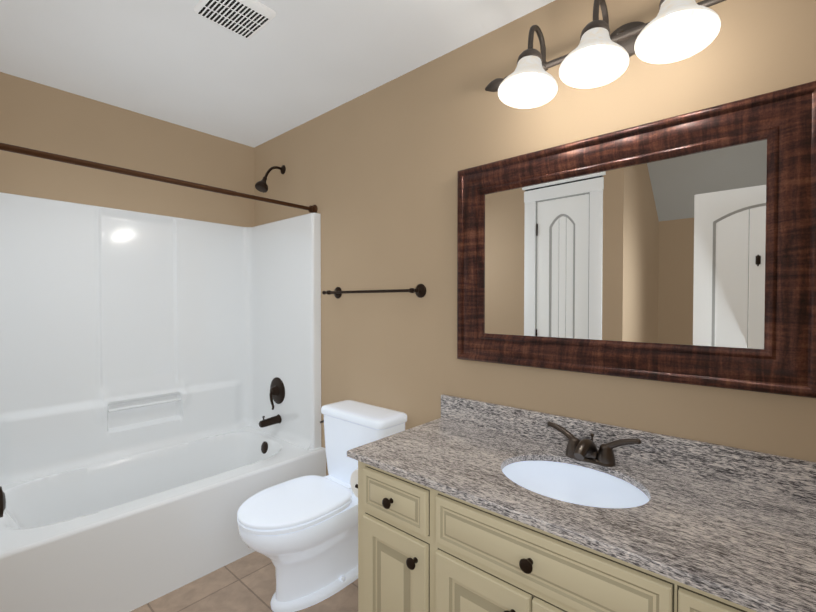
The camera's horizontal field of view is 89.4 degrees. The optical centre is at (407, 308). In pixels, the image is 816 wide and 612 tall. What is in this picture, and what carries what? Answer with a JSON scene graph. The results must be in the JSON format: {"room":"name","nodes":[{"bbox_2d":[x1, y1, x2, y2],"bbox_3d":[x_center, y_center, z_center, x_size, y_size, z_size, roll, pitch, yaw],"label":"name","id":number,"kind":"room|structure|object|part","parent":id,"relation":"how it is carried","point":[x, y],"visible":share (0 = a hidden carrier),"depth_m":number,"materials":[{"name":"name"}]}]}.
{"room":"bathroom","nodes":[
{"label":"bathroom","id":0,"kind":"room"},
{"bbox_2d":[0,72,254,226],"bbox_3d":[-1.677,0.043,2.524,0.120,2.440,1.758,1,1,41],"label":"wall","id":1,"kind":"structure","parent":0,"point":[39,116],"depth_m":2.39,"materials":[{"name":"beige paint"}]},
{"bbox_2d":[130,551,357,611],"bbox_3d":[-0.776,1.329,0.980,3.540,0.080,2.920,1,1,41],"label":"floor","id":2,"kind":"structure","parent":0,"point":[246,583],"depth_m":1.84,"materials":[{"name":"tile"}]},
{"bbox_2d":[0,192,325,611],"bbox_3d":[-1.312,0.347,2.208,0.850,1.842,1.510,1,1,41],"label":"shower","id":3,"kind":"object","parent":2,"relation":"on","point":[160,399],"visible":1,"depth_m":2.31,"materials":[{"name":"white plastic"}]},
{"bbox_2d":[237,400,406,611],"bbox_3d":[-0.415,0.893,1.923,0.477,0.760,0.756,1,1,41],"label":"toilet","id":4,"kind":"object","parent":2,"relation":"on","point":[301,533],"visible":0.9,"depth_m":1.81,"materials":[{"name":"white ceramic"}]},
{"bbox_2d":[347,421,778,611],"bbox_3d":[0.432,0.908,1.290,1.443,0.750,0.602,1,1,41],"label":"bathroom vanity","id":5,"kind":"object","parent":2,"relation":"on","point":[467,505],"depth_m":1.14,"materials":[{"name":"beige wood"}]},
{"bbox_2d":[347,418,815,611],"bbox_3d":[0.485,0.523,1.250,1.368,0.022,0.581,1,1,41],"label":"countertop","id":6,"kind":"structure","parent":5,"relation":"on","point":[759,546],"depth_m":1.03,"materials":[{"name":"grey stone"}]},
{"bbox_2d":[483,446,662,521],"bbox_3d":[0.493,0.603,1.258,0.496,0.163,0.400,1,1,41],"label":"sink","id":7,"kind":"object","parent":6,"relation":"in","point":[623,494],"depth_m":1.37,"materials":[{"name":"white ceramic"}]},
{"bbox_2d":[547,422,638,473],"bbox_3d":[0.587,0.461,1.363,0.288,0.098,0.144,1,1,41],"label":"faucet","id":8,"kind":"object","parent":6,"relation":"on","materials":[{"name":"brown metal"}]},
{"bbox_2d":[0,0,554,146],"bbox_3d":[-0.562,-1.195,1.183,3.540,0.080,2.270,1,1,41],"label":"ceiling","id":9,"kind":"structure","parent":0,"point":[291,64],"depth_m":1.87,"materials":[{"name":"paint"}]},
{"bbox_2d":[194,0,275,38],"bbox_3d":[-0.673,-1.153,1.608,0.232,0.015,0.229,1,1,41],"label":"ceiling vent","id":10,"kind":"object","parent":9,"relation":"in","point":[247,19],"visible":0.98,"depth_m":1.61,"materials":[{"name":"white plastic"}]},
{"bbox_2d":[254,0,815,475],"bbox_3d":[0.148,0.051,2.011,3.540,2.440,0.120,1,1,41],"label":"wall","id":11,"kind":"structure","parent":0,"point":[372,174],"depth_m":1.85,"materials":[{"name":"beige paint"}]},
{"bbox_2d":[0,142,317,212],"bbox_3d":[-1.079,-0.604,1.987,0.062,0.062,1.514,1,1,41],"label":"shower curtain rod","id":12,"kind":"object","parent":11,"relation":"attached to","point":[72,160],"visible":0.88,"depth_m":1.83,"materials":[{"name":"brown metal"}]},
{"bbox_2d":[255,165,285,192],"bbox_3d":[-0.903,-0.862,2.703,0.082,0.209,0.202,1,1,41],"label":"shower head","id":13,"kind":"object","parent":11,"relation":"attached to","point":[261,186],"visible":1,"depth_m":2.67},
{"bbox_2d":[322,284,425,297],"bbox_3d":[-0.206,-0.090,2.183,0.724,0.068,0.081,1,1,41],"label":"towel rail","id":14,"kind":"object","parent":11,"relation":"attached to","point":[419,290],"visible":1,"depth_m":2.07,"materials":[{"name":"brown metal"}]},
{"bbox_2d":[485,0,725,108],"bbox_3d":[0.632,-0.852,1.275,0.974,0.271,0.319,1,1,41],"label":"sconce","id":15,"kind":"object","parent":11,"relation":"attached to","point":[671,32],"visible":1,"depth_m":1.26,"materials":[{"name":"white glass"}]},
{"bbox_2d":[457,81,815,397],"bbox_3d":[0.654,-0.185,1.446,1.144,0.828,0.047,1,1,41],"label":"mirror","id":16,"kind":"object","parent":11,"relation":"attached to","point":[668,251],"depth_m":1.33,"materials":[{"name":"brown wood"}]},
{"bbox_3d":[0.654,-0.185,1.446,1.144,0.828,0.047,1,1,41],"label":"mirror frame","id":17,"kind":"part","parent":16,"relation":"part of","materials":[{"name":"brown wood"}]},
{"bbox_2d":[441,394,815,501],"bbox_3d":[0.671,0.457,1.459,1.368,0.106,0.020,1,1,41],"label":"backsplash","id":18,"kind":"structure","parent":0,"relation":"attached to","point":[776,474],"depth_m":1.28,"materials":[{"name":"grey stone"}]},
{"bbox_3d":[-0.889,0.209,0.758,0.582,2.167,0.138,1,1,41],"label":"trim","id":19,"kind":"structure","parent":0,"visible":0},
{"bbox_2d":[0,486,5,517],"bbox_3d":[-0.856,0.250,0.799,0.386,2.059,0.088,1,1,41],"label":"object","id":20,"kind":"structure","parent":19,"relation":"attached to","point":[2,502],"depth_m":0.73,"materials":[{"name":"black metal"}]}
]}

